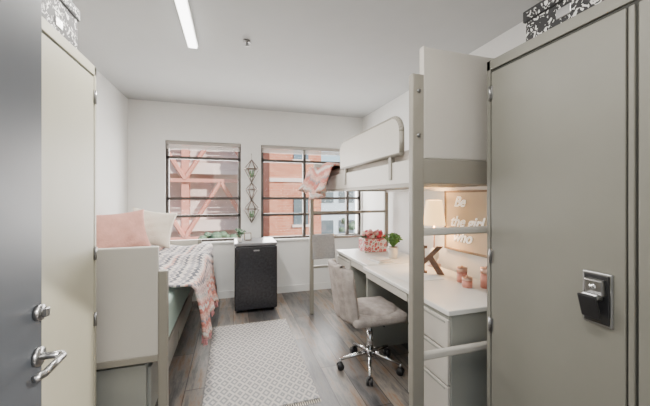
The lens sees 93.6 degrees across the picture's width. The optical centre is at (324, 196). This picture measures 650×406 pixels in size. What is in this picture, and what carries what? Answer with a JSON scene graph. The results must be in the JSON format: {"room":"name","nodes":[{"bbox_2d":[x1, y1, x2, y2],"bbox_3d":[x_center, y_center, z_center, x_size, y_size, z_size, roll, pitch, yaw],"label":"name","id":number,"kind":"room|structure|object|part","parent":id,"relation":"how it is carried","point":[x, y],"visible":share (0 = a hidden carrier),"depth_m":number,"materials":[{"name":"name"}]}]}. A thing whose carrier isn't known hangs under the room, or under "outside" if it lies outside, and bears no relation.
{"room":"dorm room","nodes":[
{"label":"dorm room","id":0,"kind":"room"},
{"bbox_2d":[96,69,127,214],"bbox_3d":[-1.980,0.075,1.932,0.120,2.650,4.550,0,0,-17],"label":"wall","id":1,"kind":"structure","parent":0,"point":[112,105],"depth_m":3.33,"materials":[{"name":"paint"}]},
{"bbox_2d":[128,99,362,292],"bbox_3d":[-0.995,0.075,4.480,3.250,2.650,0.250,0,0,-17],"label":"wall","id":2,"kind":"structure","parent":0,"point":[151,124],"depth_m":4.27,"materials":[{"name":"paint"}]},
{"bbox_2d":[244,154,258,222],"bbox_3d":[-1.023,-0.121,4.252,0.170,0.967,0.172,0,0,23],"label":"wall decoration","id":3,"kind":"object","parent":2,"relation":"attached to","point":[251,175],"depth_m":4.23,"materials":[{"name":"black metal"}]},
{"bbox_2d":[192,282,330,300],"bbox_3d":[-0.956,1.350,4.353,3.250,0.100,0.015,0,0,-17],"label":"baseboard","id":4,"kind":"structure","parent":2,"relation":"attached to","point":[324,285],"depth_m":4.48,"materials":[{"name":"paint"}]},
{"bbox_2d":[261,145,360,240],"bbox_3d":[-0.179,-0.055,4.629,1.562,1.390,0.120,0,0,-17],"label":"window","id":5,"kind":"structure","parent":2,"relation":"in","point":[269,148],"depth_m":4.59,"materials":[{"name":"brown metal"}]},
{"bbox_2d":[155,289,408,405],"bbox_3d":[-0.200,1.460,1.873,3.450,0.120,5.700,0,0,-17],"label":"floor","id":6,"kind":"structure","parent":0,"point":[322,337],"depth_m":2.66,"materials":[{"name":"brown wood"}]},
{"bbox_2d":[42,17,96,405],"bbox_3d":[-1.280,0.350,0.859,0.572,2.100,1.490,0,0,-17],"label":"wardrobe","id":7,"kind":"object","parent":6,"relation":"on","point":[69,93],"visible":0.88,"depth_m":1.35,"materials":[{"name":"beige laminate"}]},
{"bbox_2d":[42,0,79,49],"bbox_3d":[-1.320,-0.809,1.286,0.345,0.218,0.366,0,0,-17],"label":"storage box","id":8,"kind":"object","parent":7,"relation":"on","point":[63,15],"visible":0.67,"depth_m":1.37,"materials":[{"name":"black cardboard"}]},
{"bbox_2d":[96,239,201,405],"bbox_3d":[-1.672,0.845,2.731,0.875,1.110,2.210,0,0,-17],"label":"bed","id":9,"kind":"object","parent":6,"relation":"on","point":[141,319],"visible":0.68,"depth_m":1.77,"materials":[{"name":"white wood"}]},
{"bbox_3d":[-1.662,0.777,2.734,0.825,0.275,2.100,0,0,-17],"label":"mattress","id":10,"kind":"part","parent":9,"relation":"part of","materials":[{"name":"fabric"}]},
{"bbox_2d":[151,243,218,346],"bbox_3d":[-1.568,0.921,2.841,1.086,0.753,1.859,0,0,-17],"label":"blanket","id":11,"kind":"object","parent":9,"relation":"on","point":[192,266],"visible":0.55,"depth_m":2.70,"materials":[{"name":"white fabric"}]},
{"bbox_2d":[96,209,150,247],"bbox_3d":[-1.994,0.345,2.969,0.222,0.439,0.543,0,0,33],"label":"bed pillow","id":12,"kind":"object","parent":11,"relation":"on","point":[127,229],"visible":0.79,"depth_m":2.91,"materials":[{"name":"pink fabric"}]},
{"bbox_2d":[133,207,177,247],"bbox_3d":[-1.937,0.345,3.402,0.510,0.469,0.238,0,0,-17],"label":"bed pillow","id":13,"kind":"object","parent":11,"relation":"on","point":[158,226],"visible":0.56,"depth_m":3.37,"materials":[{"name":"white fabric"}]},
{"bbox_2d":[234,237,276,312],"bbox_3d":[-0.904,0.979,3.931,0.509,0.842,0.512,0,0,-17],"label":"mini fridge","id":14,"kind":"object","parent":6,"relation":"on","point":[255,259],"visible":1,"depth_m":3.70,"materials":[{"name":"black plastic"}]},
{"bbox_2d":[235,228,245,241],"bbox_3d":[-1.058,0.472,3.764,0.144,0.172,0.134,0,0,41],"label":"potted succulent","id":15,"kind":"object","parent":14,"relation":"on","point":[239,231],"visible":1,"depth_m":3.76,"materials":[{"name":"green plant"}]},
{"bbox_2d":[244,233,250,239],"bbox_3d":[-0.996,0.509,3.935,0.090,0.098,0.031,0,0,-17],"label":"picture frame","id":16,"kind":"object","parent":14,"relation":"on","point":[247,236],"visible":1,"depth_m":3.92,"materials":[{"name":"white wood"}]},
{"bbox_2d":[202,319,320,405],"bbox_3d":[-0.610,1.393,2.678,0.775,0.011,1.480,0,0,-17],"label":"area rug","id":17,"kind":"object","parent":6,"relation":"on","point":[261,363],"visible":1,"depth_m":2.45,"materials":[{"name":"grey fabric"}]},
{"bbox_2d":[328,259,407,385],"bbox_3d":[0.325,0.960,2.513,0.605,0.880,0.538,0,0,-17],"label":"office chair","id":18,"kind":"object","parent":6,"relation":"on","point":[364,312],"visible":1,"depth_m":2.35,"materials":[{"name":"grey fabric"}]},
{"bbox_2d":[336,248,427,324],"bbox_3d":[0.586,1.020,3.375,0.670,0.760,0.885,0,0,-17],"label":"desk","id":19,"kind":"object","parent":6,"relation":"on","point":[352,259],"visible":0.26,"depth_m":3.32,"materials":[{"name":"white laminate"}]},
{"bbox_2d":[359,229,386,252],"bbox_3d":[0.565,0.512,3.631,0.280,0.257,0.186,0,0,-17],"label":"box","id":20,"kind":"object","parent":19,"relation":"on","point":[370,241],"visible":0.99,"depth_m":3.57,"materials":[{"name":"cardboard"}]},
{"bbox_2d":[368,256,392,262],"bbox_3d":[0.553,0.627,3.054,0.160,0.025,0.200,0,0,-23],"label":"notebook","id":21,"kind":"object","parent":19,"relation":"on","point":[380,259],"visible":1,"depth_m":3.00,"materials":[{"name":"paper"}]},
{"bbox_2d":[382,232,402,258],"bbox_3d":[0.730,0.508,3.202,0.190,0.265,0.206,0,0,-34],"label":"potted plant","id":22,"kind":"object","parent":19,"relation":"on","point":[394,238],"visible":1,"depth_m":3.17,"materials":[{"name":"green plant"}]},
{"bbox_2d":[298,46,493,405],"bbox_3d":[0.545,0.305,2.746,1.215,2.190,2.207,0,0,-17],"label":"bed","id":23,"kind":"object","parent":6,"relation":"on","point":[447,151],"visible":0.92,"depth_m":1.66,"materials":[{"name":"beige metal"}]},
{"bbox_2d":[298,162,339,199],"bbox_3d":[0.336,-0.155,3.297,1.137,0.361,0.958,0,0,-17],"label":"blanket","id":24,"kind":"object","parent":23,"relation":"on","point":[318,181],"depth_m":2.94,"materials":[{"name":"pink fabric"}]},
{"bbox_2d":[312,233,334,258],"bbox_3d":[-0.023,0.595,3.693,0.288,0.296,0.063,0,0,-17],"label":"hanging towel","id":25,"kind":"object","parent":23,"relation":"hanging from","point":[323,245],"depth_m":3.67,"materials":[{"name":"grey fabric"}]},
{"bbox_3d":[0.630,-0.189,2.769,0.950,0.163,2.090,0,0,-17],"label":"loft mattress","id":26,"kind":"part","parent":23,"relation":"part of","materials":[{"name":"white fabric"}]},
{"bbox_2d":[363,263,486,405],"bbox_3d":[0.842,1.020,2.364,0.670,0.760,1.170,0,0,-17],"label":"desk","id":27,"kind":"object","parent":6,"relation":"on","point":[454,314],"visible":0.59,"depth_m":1.83,"materials":[{"name":"white laminate"}]},
{"bbox_2d":[424,245,443,274],"bbox_3d":[0.882,0.525,2.555,0.220,0.230,0.035,0,0,21],"label":"letter","id":28,"kind":"object","parent":27,"relation":"on","point":[429,257],"visible":0.61,"depth_m":2.53,"materials":[{"name":"brown wood"}]},
{"bbox_2d":[424,200,445,266],"bbox_3d":[1.016,0.335,2.840,0.200,0.610,0.200,0,0,-17],"label":"table lamp","id":29,"kind":"object","parent":27,"relation":"on","point":[434,212],"visible":0.68,"depth_m":2.77,"materials":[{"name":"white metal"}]},
{"bbox_2d":[457,265,466,282],"bbox_3d":[1.034,0.578,2.302,0.075,0.124,0.075,0,0,-17],"label":"candle jar","id":30,"kind":"object","parent":27,"relation":"on","point":[461,270],"visible":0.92,"depth_m":2.27,"materials":[{"name":"pink glass"}]},
{"bbox_2d":[462,275,472,287],"bbox_3d":[1.011,0.598,2.169,0.071,0.084,0.071,0,0,-17],"label":"candle jar","id":31,"kind":"object","parent":27,"relation":"on","point":[467,280],"visible":1,"depth_m":2.14,"materials":[{"name":"pink glass"}]},
{"bbox_2d":[480,266,486,288],"bbox_3d":[1.141,0.563,2.156,0.079,0.154,0.079,0,0,-17],"label":"candle jar","id":32,"kind":"object","parent":27,"relation":"on","point":[483,270],"visible":0.61,"depth_m":2.13,"materials":[{"name":"pink glass"}]},
{"bbox_2d":[487,0,649,405],"bbox_3d":[1.306,0.350,1.151,0.771,2.100,1.100,0,0,-17],"label":"wardrobe","id":33,"kind":"object","parent":6,"relation":"on","point":[568,106],"visible":1,"depth_m":1.19,"materials":[{"name":"grey laminate"}]},
{"bbox_2d":[523,0,603,40],"bbox_3d":[1.131,-0.779,1.296,0.340,0.158,0.356,0,0,-17],"label":"storage box","id":34,"kind":"object","parent":33,"relation":"on","point":[545,15],"visible":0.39,"depth_m":1.30,"materials":[{"name":"black cardboard"}]},
{"bbox_2d":[71,0,541,117],"bbox_3d":[-0.200,-1.310,1.873,3.450,0.120,5.700,0,0,-17],"label":"ceiling","id":35,"kind":"structure","parent":0,"point":[345,58],"depth_m":2.50,"materials":[{"name":"paint"}]},
{"bbox_2d":[174,0,197,48],"bbox_3d":[-0.897,-1.230,1.896,0.080,0.040,1.250,0,0,-17],"label":"ceiling light","id":36,"kind":"object","parent":35,"relation":"attached to","point":[183,7],"depth_m":2.12,"materials":[{"name":"white plastic"}]},
{"bbox_2d":[243,39,250,47],"bbox_3d":[-0.625,-1.228,2.444,0.060,0.045,0.060,0,0,-17],"label":"sprinkler head","id":37,"kind":"object","parent":35,"relation":"attached to","point":[245,41],"visible":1,"depth_m":2.44},
{"bbox_2d":[381,267,442,282],"bbox_3d":[0.709,0.638,2.542,0.320,0.003,0.450,0,0,-17],"label":"desk mat","id":38,"kind":"object","parent":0,"point":[402,273],"depth_m":2.51,"materials":[{"name":"white paper"}]},
{"bbox_2d":[363,22,525,279],"bbox_3d":[1.244,0.075,2.915,0.120,2.650,4.550,0,0,-17],"label":"wall","id":39,"kind":"structure","parent":0,"point":[398,202],"depth_m":3.60,"materials":[{"name":"paint"}]},
{"bbox_2d":[444,190,486,257],"bbox_3d":[1.243,0.215,2.658,0.029,0.550,0.580,0,0,-17],"label":"wall sign","id":40,"kind":"object","parent":39,"relation":"attached to","point":[462,208],"visible":0.84,"depth_m":2.66,"materials":[{"name":"brown wood"}]},
{"bbox_3d":[0.325,0.075,0.151,3.490,2.650,0.200,0,0,-17],"label":"wall","id":41,"kind":"structure","parent":0,"visible":0},
{"bbox_2d":[0,0,66,405],"bbox_3d":[-0.622,0.345,0.418,0.115,2.090,0.843,0,0,-17],"label":"door","id":42,"kind":"structure","parent":41,"relation":"in","point":[22,310],"depth_m":0.73,"materials":[{"name":"grey paint"}]},
{"label":"outside","id":43,"kind":"structure","parent":0,"visible":0},
{"bbox_3d":[-4.698,6.450,32.545,70.000,0.100,55.000,0,0,-17],"label":"ground","id":44,"kind":"structure","parent":43,"visible":0},
{"bbox_2d":[166,140,240,243],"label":"window","id":45,"kind":"structure","parent":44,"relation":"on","point":[188,178],"depth_m":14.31,"materials":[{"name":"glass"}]},
{"bbox_2d":[198,231,237,238],"bbox_3d":[-3.576,3.762,9.941,2.195,5.277,2.146,0,0,-41],"label":"street tree","id":46,"kind":"object","parent":44,"relation":"on","point":[223,234],"visible":0.09,"depth_m":10.01,"materials":[{"name":"green plant"}]},
{"bbox_2d":[263,149,320,236],"bbox_3d":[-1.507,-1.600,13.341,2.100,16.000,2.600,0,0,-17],"label":"brick building","id":47,"kind":"structure","parent":44,"relation":"on","point":[279,179],"depth_m":12.13,"materials":[{"name":"brick"}]},
{"bbox_2d":[321,191,354,233],"bbox_3d":[4.394,2.400,25.360,12.800,8.000,6.050,0,0,-17],"label":"office building","id":48,"kind":"structure","parent":44,"relation":"on","point":[330,224],"depth_m":21.13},
{"bbox_2d":[338,218,354,231],"bbox_3d":[1.218,3.562,12.333,2.008,5.675,2.277,0,0,42],"label":"street tree","id":49,"kind":"object","parent":44,"relation":"on","point":[352,223],"visible":0.04,"depth_m":12.36,"materials":[{"name":"green plant"}]}
]}

